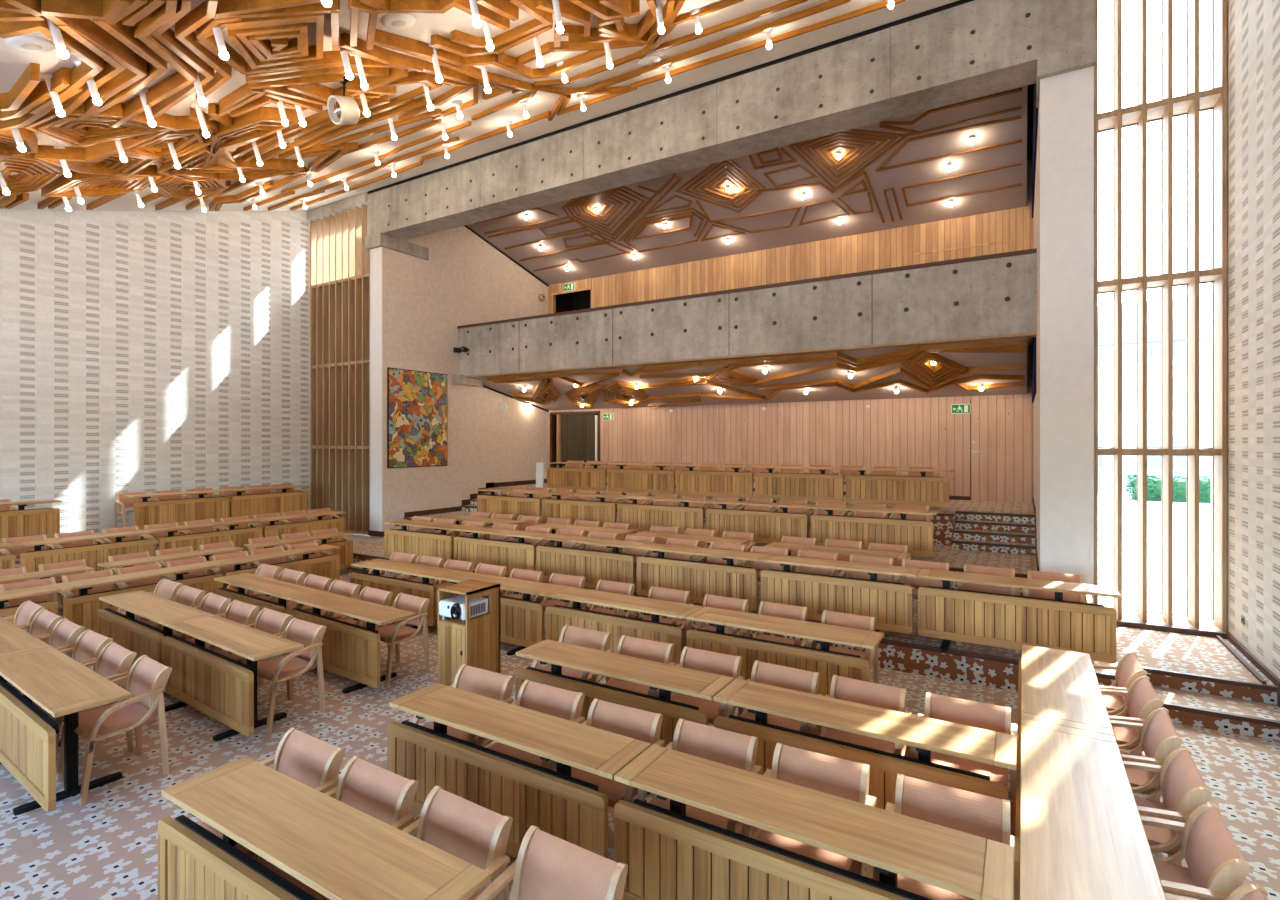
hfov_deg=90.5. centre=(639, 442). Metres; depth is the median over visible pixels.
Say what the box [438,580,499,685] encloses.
base cabinet
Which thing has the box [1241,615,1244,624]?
wall socket
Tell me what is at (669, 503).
armchair
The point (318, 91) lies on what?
trim
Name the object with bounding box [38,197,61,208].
trim
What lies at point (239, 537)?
desk
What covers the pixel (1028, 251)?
trim
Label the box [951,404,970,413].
exit sign
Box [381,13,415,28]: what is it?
ceiling vent
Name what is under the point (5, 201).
trim
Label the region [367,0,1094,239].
beam
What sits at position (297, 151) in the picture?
pendant lamp
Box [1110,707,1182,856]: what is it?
armchair
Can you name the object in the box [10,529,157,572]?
desk
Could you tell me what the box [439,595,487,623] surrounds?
projector
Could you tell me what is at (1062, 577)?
armchair
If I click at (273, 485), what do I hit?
armchair
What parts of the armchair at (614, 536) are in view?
backrest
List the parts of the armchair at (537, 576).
seat, backrest, frame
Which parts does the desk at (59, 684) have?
panel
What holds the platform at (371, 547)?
on the floor at (105, 847)
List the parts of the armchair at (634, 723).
armrest, frame, seat, backrest, armrest, frame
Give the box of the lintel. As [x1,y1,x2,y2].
[307,192,366,221]
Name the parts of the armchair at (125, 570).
frame, backrest, frame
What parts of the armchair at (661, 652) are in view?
armrest, frame, seat, backrest, armrest, frame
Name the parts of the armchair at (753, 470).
backrest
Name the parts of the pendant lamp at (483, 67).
bulb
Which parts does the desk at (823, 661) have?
panel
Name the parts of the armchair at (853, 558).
armrest, frame, backrest, armrest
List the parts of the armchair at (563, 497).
backrest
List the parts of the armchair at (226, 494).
backrest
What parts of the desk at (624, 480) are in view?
panel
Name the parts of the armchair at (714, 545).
frame, backrest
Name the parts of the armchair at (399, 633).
leg, leg, frame, seat, seat rail, armrest, backrest, frame, leg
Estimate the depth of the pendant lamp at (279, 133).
8.47 m
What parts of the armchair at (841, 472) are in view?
backrest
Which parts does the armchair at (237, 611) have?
seat, frame, armrest, backrest, frame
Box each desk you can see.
[0,500,61,542]
[0,543,17,569]
[0,565,94,615]
[0,585,60,623]
[0,617,51,682]
[0,647,131,815]
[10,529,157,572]
[49,561,224,632]
[97,546,243,574]
[97,591,209,671]
[124,490,230,529]
[148,519,263,557]
[158,756,489,899]
[162,614,303,741]
[210,545,340,590]
[213,573,319,615]
[226,485,308,518]
[244,532,353,569]
[257,511,345,540]
[285,590,416,693]
[350,559,461,628]
[384,520,469,567]
[387,683,650,857]
[437,571,568,655]
[439,515,525,557]
[454,526,550,575]
[477,488,552,522]
[515,639,734,794]
[532,523,635,563]
[536,534,649,591]
[542,492,627,527]
[545,587,704,664]
[547,462,610,493]
[607,463,682,494]
[614,744,1014,899]
[617,495,710,533]
[630,531,750,576]
[637,543,770,611]
[676,465,756,500]
[686,607,883,695]
[705,500,814,542]
[713,678,1016,809]
[755,466,845,502]
[760,554,920,633]
[764,542,910,582]
[810,505,938,556]
[845,468,952,506]
[917,569,1120,663]
[1008,644,1114,799]
[1014,718,1165,899]
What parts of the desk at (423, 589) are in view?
panel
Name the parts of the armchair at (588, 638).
armrest, frame, seat, backrest, armrest, seat rail, frame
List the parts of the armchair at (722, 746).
armrest, frame, seat, backrest, seat rail, armrest, frame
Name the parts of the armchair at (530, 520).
backrest, frame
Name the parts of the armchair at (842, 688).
armrest, seat rail, frame, seat, backrest, frame, armrest, seat rail, leg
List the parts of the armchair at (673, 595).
armrest, frame, seat, backrest, armrest, frame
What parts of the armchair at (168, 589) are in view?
seat, frame, backrest, frame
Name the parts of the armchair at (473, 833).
armrest, frame, backrest, seat, armrest, seat rail, frame, leg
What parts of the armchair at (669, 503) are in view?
backrest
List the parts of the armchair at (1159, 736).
armrest, seat rail, seat, armrest, seat rail, frame, backrest, frame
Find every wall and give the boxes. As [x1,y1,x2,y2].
[0,211,309,533]
[370,226,547,538]
[548,159,1032,502]
[555,290,597,466]
[1033,95,1039,570]
[1211,0,1279,678]
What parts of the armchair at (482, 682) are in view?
armrest, seat, frame, backrest, seat rail, armrest, frame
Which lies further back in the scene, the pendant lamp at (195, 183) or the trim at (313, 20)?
the pendant lamp at (195, 183)
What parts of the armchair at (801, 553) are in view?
frame, backrest, armrest, frame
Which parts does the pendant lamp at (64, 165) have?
bulb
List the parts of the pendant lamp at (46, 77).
bulb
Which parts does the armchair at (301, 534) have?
backrest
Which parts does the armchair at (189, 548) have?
backrest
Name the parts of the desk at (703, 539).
panel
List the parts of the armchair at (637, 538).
backrest, frame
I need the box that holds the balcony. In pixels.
[459,253,1036,375]
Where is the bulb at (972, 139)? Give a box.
[969,136,974,143]
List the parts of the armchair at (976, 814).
armrest, frame, seat, backrest, frame, armrest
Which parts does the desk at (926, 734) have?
panel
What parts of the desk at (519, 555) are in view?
panel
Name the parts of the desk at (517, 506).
panel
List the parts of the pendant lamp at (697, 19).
bulb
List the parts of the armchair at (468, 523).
backrest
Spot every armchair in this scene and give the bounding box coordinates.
[0,499,17,510]
[0,534,56,564]
[0,566,35,583]
[0,577,70,615]
[3,600,44,632]
[4,618,84,688]
[12,629,112,692]
[19,609,62,644]
[32,641,136,756]
[36,559,94,581]
[53,530,104,547]
[56,655,171,804]
[60,569,124,615]
[101,526,149,542]
[107,551,162,574]
[114,491,154,527]
[115,562,174,588]
[117,579,182,619]
[137,585,205,628]
[143,522,188,549]
[152,489,190,525]
[155,546,201,565]
[160,592,230,638]
[164,556,223,587]
[182,519,224,534]
[185,600,259,682]
[186,488,220,497]
[199,541,241,559]
[199,727,345,862]
[210,551,259,587]
[213,608,292,695]
[219,486,251,516]
[219,516,258,530]
[227,563,281,596]
[242,618,325,732]
[247,485,279,494]
[247,535,286,555]
[249,568,305,603]
[250,546,296,566]
[253,513,289,535]
[261,755,418,899]
[271,483,300,492]
[273,574,332,610]
[281,510,314,523]
[281,531,320,548]
[287,541,331,561]
[299,580,360,619]
[307,508,340,520]
[311,528,353,562]
[328,586,392,661]
[362,593,429,686]
[369,552,416,579]
[394,555,444,584]
[396,516,433,532]
[402,786,512,899]
[412,664,514,746]
[418,518,455,555]
[433,559,474,592]
[446,520,485,544]
[459,511,491,527]
[475,563,506,595]
[475,826,627,899]
[476,680,584,768]
[478,523,517,541]
[485,513,514,527]
[498,486,527,496]
[503,568,544,631]
[505,526,551,576]
[516,515,540,541]
[520,487,549,498]
[530,573,585,610]
[531,625,611,682]
[541,488,572,506]
[541,528,584,548]
[546,517,570,533]
[548,698,664,807]
[562,460,583,467]
[566,489,597,500]
[574,461,603,492]
[574,520,599,536]
[574,531,617,551]
[580,579,634,617]
[590,635,675,695]
[591,491,621,503]
[597,461,626,493]
[603,522,630,548]
[611,534,656,596]
[616,492,649,532]
[623,462,647,468]
[629,586,690,629]
[635,525,678,577]
[636,718,761,835]
[645,462,671,494]
[646,493,678,505]
[652,538,699,560]
[655,646,744,724]
[669,462,695,493]
[673,494,707,512]
[683,594,749,647]
[685,528,715,547]
[693,463,721,499]
[693,542,746,604]
[703,496,739,517]
[713,463,746,499]
[722,531,755,568]
[726,660,822,735]
[737,497,774,545]
[739,546,790,580]
[741,743,876,878]
[742,464,775,500]
[742,601,807,646]
[769,499,809,543]
[774,464,804,500]
[781,536,816,556]
[790,550,839,575]
[804,465,834,473]
[806,610,878,683]
[808,501,847,537]
[809,675,911,756]
[825,539,861,560]
[835,465,866,484]
[839,554,894,634]
[847,502,888,517]
[867,466,900,508]
[868,542,910,585]
[873,774,1019,899]
[889,504,931,559]
[891,559,951,635]
[902,466,937,510]
[910,692,1018,835]
[956,564,1019,653]
[1023,570,1093,663]
[1093,652,1146,716]
[1100,676,1163,754]
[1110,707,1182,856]
[1123,747,1211,865]
[1140,803,1250,899]
[1165,883,1267,899]
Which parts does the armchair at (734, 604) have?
armrest, seat rail, frame, seat, backrest, armrest, frame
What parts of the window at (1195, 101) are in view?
sash, sash, sash, sash, sash, sash, sash, sash, sash, sash, sash, sash, sash, sash, sash, sash, sash, sash, sash, sash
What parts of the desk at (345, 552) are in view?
panel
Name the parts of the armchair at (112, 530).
backrest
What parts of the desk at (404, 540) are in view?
panel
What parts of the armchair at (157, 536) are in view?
backrest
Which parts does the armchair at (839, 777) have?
armrest, seat rail, frame, seat, backrest, frame, armrest, leg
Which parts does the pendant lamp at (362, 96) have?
bulb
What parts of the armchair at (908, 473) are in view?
backrest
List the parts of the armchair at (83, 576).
leg, frame, backrest, frame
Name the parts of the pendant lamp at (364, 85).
bulb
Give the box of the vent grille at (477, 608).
[471,602,484,615]
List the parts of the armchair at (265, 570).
seat, frame, backrest, frame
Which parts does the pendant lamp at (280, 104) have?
bulb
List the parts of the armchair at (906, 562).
armrest, frame, seat, backrest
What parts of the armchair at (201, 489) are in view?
backrest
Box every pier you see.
[369,247,382,531]
[1040,66,1094,603]
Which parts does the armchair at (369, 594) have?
seat, frame, armrest, backrest, frame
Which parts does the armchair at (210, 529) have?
backrest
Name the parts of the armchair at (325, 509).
backrest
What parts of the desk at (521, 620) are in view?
panel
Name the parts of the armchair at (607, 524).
backrest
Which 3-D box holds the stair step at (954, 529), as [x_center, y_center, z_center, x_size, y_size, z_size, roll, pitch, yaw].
[5.902,1.633,10.562,1.180,0.335,0.615,0,0,31]
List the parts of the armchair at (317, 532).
backrest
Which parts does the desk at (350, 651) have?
panel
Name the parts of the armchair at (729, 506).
backrest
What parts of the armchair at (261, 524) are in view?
backrest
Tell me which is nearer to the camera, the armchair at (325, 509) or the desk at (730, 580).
the desk at (730, 580)
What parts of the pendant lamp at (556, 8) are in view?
bulb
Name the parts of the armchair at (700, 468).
backrest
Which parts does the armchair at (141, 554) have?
frame, backrest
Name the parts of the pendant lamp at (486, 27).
bulb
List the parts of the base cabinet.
door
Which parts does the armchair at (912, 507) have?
backrest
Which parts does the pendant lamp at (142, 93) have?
bulb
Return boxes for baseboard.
[368,479,546,536]
[606,482,969,499]
[1033,497,1038,570]
[1116,619,1279,706]
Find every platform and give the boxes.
[346,534,375,542]
[353,538,383,556]
[407,511,1036,573]
[453,558,1118,673]
[492,483,553,490]
[573,485,966,513]
[957,500,1033,514]
[1116,626,1273,684]
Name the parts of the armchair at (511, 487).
backrest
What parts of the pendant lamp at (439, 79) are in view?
bulb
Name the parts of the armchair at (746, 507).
backrest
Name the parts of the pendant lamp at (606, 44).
bulb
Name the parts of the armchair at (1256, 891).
armrest, frame, backrest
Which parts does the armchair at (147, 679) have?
leg, leg, seat rail, seat, armrest, seat rail, armrest, leg, frame, backrest, frame, leg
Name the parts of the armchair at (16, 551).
backrest, frame, armrest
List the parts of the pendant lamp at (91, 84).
bulb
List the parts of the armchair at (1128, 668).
armrest, armrest, seat, seat rail, frame, backrest, frame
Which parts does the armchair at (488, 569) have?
backrest, frame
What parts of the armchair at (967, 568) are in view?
armrest, frame, backrest, frame, armrest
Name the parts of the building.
balustrade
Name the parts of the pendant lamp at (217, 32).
bulb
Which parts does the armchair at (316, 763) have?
seat, armrest, frame, armrest, backrest, frame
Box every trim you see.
[0,0,29,13]
[0,11,44,21]
[0,17,48,38]
[0,63,39,111]
[0,67,70,120]
[0,85,82,130]
[0,128,37,158]
[0,135,29,153]
[0,137,18,151]
[0,140,14,149]
[0,142,7,147]
[0,146,63,196]
[0,158,56,193]
[0,159,48,190]
[0,163,41,186]
[0,194,15,208]
[1,166,33,184]
[3,170,26,180]
[5,193,28,208]
[6,0,43,15]
[19,99,68,127]
[24,102,174,147]
[29,28,102,113]
[35,140,159,176]
[36,115,157,144]
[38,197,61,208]
[41,0,130,20]
[41,165,161,196]
[44,15,146,119]
[48,197,71,208]
[49,119,141,139]
[50,176,148,194]
[53,152,147,172]
[57,25,125,116]
[60,177,143,193]
[61,120,126,136]
[66,154,136,170]
[68,179,133,191]
[73,123,110,132]
[74,156,122,168]
[79,180,124,189]
[85,159,113,165]
[86,182,115,188]
[86,192,129,209]
[91,19,166,116]
[104,0,146,24]
[109,34,196,127]
[116,115,216,162]
[122,0,164,25]
[129,147,163,165]
[130,127,191,140]
[130,129,203,158]
[134,0,176,38]
[134,144,154,153]
[137,192,161,204]
[145,136,191,151]
[147,0,213,119]
[148,169,225,199]
[154,138,178,148]
[155,176,219,197]
[155,198,185,209]
[156,129,202,154]
[157,164,236,169]
[157,168,237,172]
[158,146,302,180]
[160,178,214,195]
[166,179,208,193]
[170,152,287,177]
[172,181,202,191]
[175,0,231,99]
[178,183,194,190]
[184,158,272,175]
[186,180,230,209]
[190,107,240,136]
[196,14,323,57]
[196,38,342,74]
[197,17,241,70]
[199,169,301,172]
[200,163,227,167]
[203,107,299,168]
[206,179,259,201]
[208,93,263,119]
[208,103,231,127]
[208,142,234,161]
[209,181,272,210]
[211,121,290,164]
[213,0,332,16]
[213,0,339,19]
[213,162,252,173]
[215,173,306,210]
[216,126,273,161]
[219,83,264,110]
[224,130,257,155]
[227,19,315,29]
[228,29,320,68]
[230,94,306,116]
[233,98,370,157]
[235,23,307,61]
[242,167,305,175]
[243,95,389,160]
[243,191,294,210]
[245,53,393,77]
[246,66,388,83]
[248,73,343,88]
[249,30,304,57]
[260,97,413,161]
[263,68,407,105]
[265,92,321,111]
[268,190,324,210]
[271,38,287,50]
[278,97,426,158]
[281,121,471,193]
[287,83,334,101]
[290,136,476,210]
[300,150,334,168]
[301,142,357,153]
[306,119,440,173]
[313,136,458,193]
[314,150,344,171]
[326,109,441,147]
[331,12,338,50]
[340,32,405,70]
[340,47,422,71]
[345,78,395,94]
[348,0,388,14]
[350,9,358,45]
[354,93,379,98]
[359,0,406,12]
[367,0,973,193]
[367,13,377,49]
[371,29,431,57]
[379,71,436,87]
[398,82,441,101]
[398,91,466,120]
[399,0,509,29]
[401,51,536,92]
[413,57,476,85]
[431,18,552,56]
[432,47,604,78]
[432,79,478,119]
[435,77,474,105]
[450,18,545,48]
[457,248,1036,328]
[464,225,548,286]
[465,332,1036,377]
[471,90,537,119]
[474,208,558,223]
[476,0,518,20]
[477,111,550,140]
[479,80,513,99]
[482,385,548,411]
[484,216,584,234]
[487,220,572,237]
[487,362,699,380]
[492,379,543,396]
[498,40,639,67]
[504,229,588,249]
[510,0,551,25]
[512,89,522,94]
[513,396,558,404]
[520,241,610,261]
[533,251,629,271]
[534,0,850,94]
[535,0,807,86]
[535,378,547,396]
[536,0,590,36]
[536,381,560,404]
[538,219,587,236]
[538,383,557,401]
[540,385,554,399]
[541,378,552,397]
[542,390,551,397]
[548,95,566,120]
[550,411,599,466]
[551,278,591,313]
[554,24,583,46]
[556,414,560,466]
[557,86,636,115]
[559,373,618,387]
[562,186,652,239]
[563,232,605,248]
[565,383,603,407]
[567,188,644,235]
[568,23,637,45]
[568,386,600,405]
[569,0,639,19]
[571,191,637,231]
[572,387,596,403]
[575,389,593,402]
[576,194,630,226]
[578,392,590,399]
[580,196,622,222]
[584,233,629,254]
[585,199,616,217]
[587,74,640,92]
[589,201,608,213]
[589,230,635,251]
[595,415,597,460]
[598,17,635,41]
[599,0,632,16]
[599,17,623,30]
[599,31,654,44]
[603,380,648,407]
[608,383,645,405]
[611,179,671,237]
[612,386,642,403]
[616,388,639,401]
[619,173,681,240]
[620,390,635,400]
[623,208,708,252]
[628,211,703,240]
[631,0,904,88]
[632,0,656,42]
[632,214,692,240]
[637,24,676,58]
[638,174,676,194]
[639,354,907,378]
[639,380,780,400]
[640,0,743,45]
[640,340,1024,372]
[640,393,763,400]
[646,0,674,44]
[648,194,691,213]
[648,377,700,386]
[648,398,700,406]
[649,392,700,400]
[655,0,684,44]
[675,159,765,212]
[683,160,759,208]
[692,164,753,203]
[696,200,759,222]
[700,169,747,199]
[701,224,745,240]
[707,366,761,385]
[708,173,741,195]
[711,369,754,384]
[715,222,759,232]
[715,371,750,383]
[716,178,736,191]
[720,373,745,381]
[724,374,739,379]
[740,206,801,231]
[743,171,865,193]
[749,147,796,169]
[749,359,907,384]
[756,147,782,164]
[756,363,1023,390]
[763,164,816,187]
[773,379,953,393]
[788,129,907,189]
[796,131,897,184]
[799,200,848,225]
[804,135,886,178]
[812,139,875,172]
[820,142,865,166]
[827,146,854,160]
[837,192,873,214]
[838,179,867,196]
[864,173,884,222]
[875,115,1021,171]
[878,139,1021,171]
[879,125,920,134]
[880,87,1021,124]
[884,187,901,219]
[884,192,893,221]
[896,346,968,386]
[901,162,1021,206]
[903,346,965,385]
[905,106,1021,135]
[906,351,960,383]
[911,353,954,380]
[913,212,1008,264]
[916,356,950,376]
[921,358,945,373]
[926,347,1024,352]
[954,374,1024,383]
[955,381,1024,390]
[970,400,970,499]
[1032,83,1038,217]
[1032,337,1035,402]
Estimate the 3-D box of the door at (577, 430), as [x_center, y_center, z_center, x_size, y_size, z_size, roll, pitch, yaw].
[-1.854,0.160,18.726,1.300,2.080,0.040,0,0,31]
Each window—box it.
[310,204,369,534]
[1094,0,1227,631]
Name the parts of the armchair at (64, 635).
armrest, frame, armrest, backrest, frame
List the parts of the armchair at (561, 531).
backrest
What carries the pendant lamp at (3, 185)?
hanging from the ceiling at (13, 62)
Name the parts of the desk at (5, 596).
panel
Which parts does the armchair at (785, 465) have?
backrest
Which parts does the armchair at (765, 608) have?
armrest, frame, seat, backrest, armrest, frame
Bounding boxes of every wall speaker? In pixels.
[499,402,506,412]
[538,294,544,300]
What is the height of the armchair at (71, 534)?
0.763 m
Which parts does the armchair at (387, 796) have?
seat, armrest, frame, backrest, armrest, frame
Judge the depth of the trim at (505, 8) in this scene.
6.03 m
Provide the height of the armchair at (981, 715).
0.763 m
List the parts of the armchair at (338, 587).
seat, frame, armrest, backrest, frame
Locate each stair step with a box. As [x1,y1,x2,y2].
[952,539,1034,545]
[954,529,1034,534]
[956,519,1034,524]
[1152,685,1279,720]
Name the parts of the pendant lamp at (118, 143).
bulb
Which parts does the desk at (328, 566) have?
panel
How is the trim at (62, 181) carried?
attached to the ceiling at (13, 62)
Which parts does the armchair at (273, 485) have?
backrest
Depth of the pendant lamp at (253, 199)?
13.03 m
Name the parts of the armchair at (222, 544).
backrest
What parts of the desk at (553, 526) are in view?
panel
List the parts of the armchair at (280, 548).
backrest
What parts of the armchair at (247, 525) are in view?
backrest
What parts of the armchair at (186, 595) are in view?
seat, armrest, frame, backrest, frame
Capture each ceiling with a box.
[0,0,957,210]
[467,86,1026,284]
[474,338,1026,409]
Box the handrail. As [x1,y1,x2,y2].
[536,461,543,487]
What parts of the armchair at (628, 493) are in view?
backrest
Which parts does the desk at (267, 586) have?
panel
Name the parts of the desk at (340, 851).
panel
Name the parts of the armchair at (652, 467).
backrest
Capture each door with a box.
[561,413,595,465]
[971,398,1031,502]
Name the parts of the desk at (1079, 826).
panel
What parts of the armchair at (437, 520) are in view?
backrest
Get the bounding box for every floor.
[0,568,1279,899]
[1027,337,1032,345]
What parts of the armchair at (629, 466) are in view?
backrest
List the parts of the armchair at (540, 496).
backrest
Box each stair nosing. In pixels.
[348,567,372,572]
[353,553,388,559]
[404,517,1027,577]
[879,639,1114,679]
[934,513,953,516]
[951,540,1036,548]
[953,530,1034,537]
[955,520,1034,527]
[956,511,1034,517]
[1142,666,1277,691]
[1161,702,1279,727]
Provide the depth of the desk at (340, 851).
2.73 m
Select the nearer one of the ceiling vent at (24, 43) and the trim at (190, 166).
the ceiling vent at (24, 43)
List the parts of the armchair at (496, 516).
backrest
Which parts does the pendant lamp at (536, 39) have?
bulb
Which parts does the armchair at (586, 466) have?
backrest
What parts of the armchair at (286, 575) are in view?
seat, frame, backrest, frame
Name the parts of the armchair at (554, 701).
armrest, seat, frame, backrest, armrest, frame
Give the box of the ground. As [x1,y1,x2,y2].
[1098,485,1210,621]
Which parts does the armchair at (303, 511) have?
backrest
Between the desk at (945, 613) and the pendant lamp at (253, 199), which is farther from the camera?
the pendant lamp at (253, 199)
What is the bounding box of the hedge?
[1124,474,1210,502]
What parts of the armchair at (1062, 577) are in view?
armrest, frame, backrest, frame, armrest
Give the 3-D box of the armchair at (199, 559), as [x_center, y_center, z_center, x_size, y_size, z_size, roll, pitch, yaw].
[-6.219,2.020,8.837,0.528,0.763,0.566,0,0,32]
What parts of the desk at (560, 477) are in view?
panel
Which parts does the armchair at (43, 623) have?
armrest, frame, armrest, backrest, frame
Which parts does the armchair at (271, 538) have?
backrest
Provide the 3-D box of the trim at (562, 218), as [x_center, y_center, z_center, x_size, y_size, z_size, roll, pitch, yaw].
[-2.778,-5.403,15.883,2.881,0.181,0.456,0,0,20]
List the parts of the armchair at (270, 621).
armrest, seat, frame, leg, armrest, backrest, frame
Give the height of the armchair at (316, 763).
0.763 m
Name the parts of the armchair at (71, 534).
backrest, frame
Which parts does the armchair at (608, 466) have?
backrest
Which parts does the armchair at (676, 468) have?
backrest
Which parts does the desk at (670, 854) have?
panel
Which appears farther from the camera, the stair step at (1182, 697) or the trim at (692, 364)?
the trim at (692, 364)
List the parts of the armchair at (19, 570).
backrest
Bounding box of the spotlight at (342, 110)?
[327,76,359,124]
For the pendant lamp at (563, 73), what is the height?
0.277 m
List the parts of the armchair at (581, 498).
backrest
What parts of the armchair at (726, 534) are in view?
backrest, armrest, frame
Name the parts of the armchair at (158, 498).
backrest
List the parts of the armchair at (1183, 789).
armrest, seat rail, seat, armrest, seat rail, frame, backrest, frame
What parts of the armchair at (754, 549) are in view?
armrest, seat, backrest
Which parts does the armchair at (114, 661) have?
leg, armrest, seat, seat rail, armrest, frame, backrest, frame, leg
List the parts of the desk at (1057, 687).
panel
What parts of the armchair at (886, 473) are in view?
backrest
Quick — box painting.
[387,367,446,467]
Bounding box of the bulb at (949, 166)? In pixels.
[947,164,951,170]
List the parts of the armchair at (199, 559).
frame, backrest, frame, armrest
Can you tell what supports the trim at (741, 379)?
attached to the ceiling at (968, 360)
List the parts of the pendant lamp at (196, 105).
bulb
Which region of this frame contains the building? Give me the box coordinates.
[1098,295,1210,484]
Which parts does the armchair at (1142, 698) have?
armrest, seat rail, seat, armrest, seat rail, frame, backrest, frame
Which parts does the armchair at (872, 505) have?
backrest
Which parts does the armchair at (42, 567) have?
frame, backrest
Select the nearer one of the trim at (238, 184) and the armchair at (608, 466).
the trim at (238, 184)
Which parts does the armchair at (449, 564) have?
seat, backrest, frame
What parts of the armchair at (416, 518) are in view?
backrest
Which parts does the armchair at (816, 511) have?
armrest, backrest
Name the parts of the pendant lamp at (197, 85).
bulb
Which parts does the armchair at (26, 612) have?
armrest, frame, backrest, frame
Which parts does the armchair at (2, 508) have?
backrest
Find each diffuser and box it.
[20,44,41,49]
[391,20,406,26]
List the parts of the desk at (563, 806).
panel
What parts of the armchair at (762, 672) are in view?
armrest, seat rail, frame, seat, backrest, armrest, frame, leg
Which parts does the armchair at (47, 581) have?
frame, backrest, frame, seat rail, seat, armrest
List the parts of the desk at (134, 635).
panel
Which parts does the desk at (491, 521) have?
panel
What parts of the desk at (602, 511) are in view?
panel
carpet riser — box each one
[15,517,341,567]
[348,569,372,575]
[353,556,372,562]
[380,570,1117,691]
[404,519,1023,595]
[462,507,476,511]
[541,496,953,545]
[951,543,1035,554]
[953,533,1034,543]
[954,512,956,528]
[955,523,1034,533]
[957,514,1034,523]
[1146,673,1276,704]
[1168,709,1279,740]
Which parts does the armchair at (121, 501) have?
leg, frame, armrest, seat rail, leg, seat, backrest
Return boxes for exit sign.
[564,282,574,291]
[603,413,613,419]
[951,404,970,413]
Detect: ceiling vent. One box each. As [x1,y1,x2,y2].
[4,35,54,51]
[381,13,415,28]
[396,84,406,88]
[638,55,661,65]
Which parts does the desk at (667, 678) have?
panel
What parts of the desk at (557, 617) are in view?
panel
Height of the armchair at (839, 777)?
0.763 m
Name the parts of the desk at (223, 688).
panel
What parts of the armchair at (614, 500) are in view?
backrest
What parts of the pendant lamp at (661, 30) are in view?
bulb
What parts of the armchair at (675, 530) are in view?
backrest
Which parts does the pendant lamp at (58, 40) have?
bulb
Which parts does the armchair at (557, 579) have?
frame, seat, backrest, frame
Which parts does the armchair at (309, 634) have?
armrest, leg, seat, leg, frame, seat rail, armrest, backrest, frame, leg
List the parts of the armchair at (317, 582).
seat, frame, backrest, frame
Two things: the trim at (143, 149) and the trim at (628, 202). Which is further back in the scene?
the trim at (628, 202)
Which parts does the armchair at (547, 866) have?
armrest, seat rail, frame, backrest, frame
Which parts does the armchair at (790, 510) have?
backrest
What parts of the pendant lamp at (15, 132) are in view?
bulb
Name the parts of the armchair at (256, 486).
backrest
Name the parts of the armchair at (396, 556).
seat, backrest, frame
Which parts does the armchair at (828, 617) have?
armrest, frame, seat, backrest, armrest, seat rail, frame, leg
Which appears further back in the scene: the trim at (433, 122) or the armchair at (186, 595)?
the trim at (433, 122)
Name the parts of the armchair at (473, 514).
backrest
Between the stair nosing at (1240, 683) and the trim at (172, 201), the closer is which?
the stair nosing at (1240, 683)
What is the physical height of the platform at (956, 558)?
0.370 m
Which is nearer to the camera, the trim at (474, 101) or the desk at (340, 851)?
the desk at (340, 851)
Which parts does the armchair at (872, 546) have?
backrest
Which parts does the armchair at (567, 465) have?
backrest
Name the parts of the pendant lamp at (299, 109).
bulb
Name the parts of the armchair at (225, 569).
armrest, backrest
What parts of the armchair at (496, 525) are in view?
backrest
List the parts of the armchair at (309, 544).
backrest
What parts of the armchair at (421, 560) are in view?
seat, backrest, frame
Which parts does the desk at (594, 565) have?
panel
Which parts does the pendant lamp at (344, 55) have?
bulb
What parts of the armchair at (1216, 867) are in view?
armrest, seat rail, seat, armrest, frame, backrest, frame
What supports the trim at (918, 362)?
attached to the ceiling at (968, 360)
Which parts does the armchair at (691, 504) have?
backrest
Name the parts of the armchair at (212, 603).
seat, armrest, frame, backrest, frame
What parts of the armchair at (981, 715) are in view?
armrest, frame, backrest, seat, frame, seat rail, leg, armrest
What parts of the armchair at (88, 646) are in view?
armrest, frame, armrest, backrest, frame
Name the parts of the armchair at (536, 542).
backrest, armrest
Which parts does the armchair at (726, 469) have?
backrest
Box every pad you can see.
[365,232,428,259]
[453,375,482,385]
[1036,42,1096,107]
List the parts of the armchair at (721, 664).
armrest, frame, seat, backrest, armrest, frame, leg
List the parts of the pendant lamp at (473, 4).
bulb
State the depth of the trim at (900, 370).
12.56 m
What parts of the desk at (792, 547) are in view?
panel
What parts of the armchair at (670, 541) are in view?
backrest, frame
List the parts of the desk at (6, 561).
panel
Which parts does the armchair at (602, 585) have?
frame, seat, backrest, armrest, frame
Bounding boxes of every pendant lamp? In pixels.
[0,172,9,194]
[11,128,25,151]
[40,73,64,116]
[46,18,68,57]
[53,145,70,176]
[62,197,70,210]
[73,187,83,203]
[74,60,101,104]
[114,139,126,161]
[134,191,143,206]
[136,88,155,126]
[148,176,156,191]
[167,142,180,168]
[189,102,208,137]
[193,181,200,194]
[194,71,206,106]
[199,198,206,211]
[212,27,228,59]
[237,167,244,181]
[250,197,256,208]
[252,140,262,165]
[255,181,264,194]
[276,130,285,147]
[277,100,287,125]
[289,139,303,166]
[295,105,305,126]
[299,198,306,208]
[305,173,311,185]
[321,0,331,6]
[339,36,352,79]
[340,177,348,189]
[350,54,367,89]
[359,93,369,116]
[370,151,379,165]
[387,117,396,139]
[388,164,395,176]
[421,82,432,109]
[428,43,442,82]
[438,123,447,139]
[441,144,448,157]
[452,100,462,118]
[469,0,480,27]
[480,65,490,92]
[482,20,493,50]
[503,121,511,136]
[519,100,528,117]
[533,36,543,66]
[552,0,563,33]
[556,61,566,81]
[576,94,585,110]
[604,42,612,68]
[656,0,664,33]
[661,64,671,82]
[690,8,701,33]
[762,29,773,48]
[888,0,893,8]

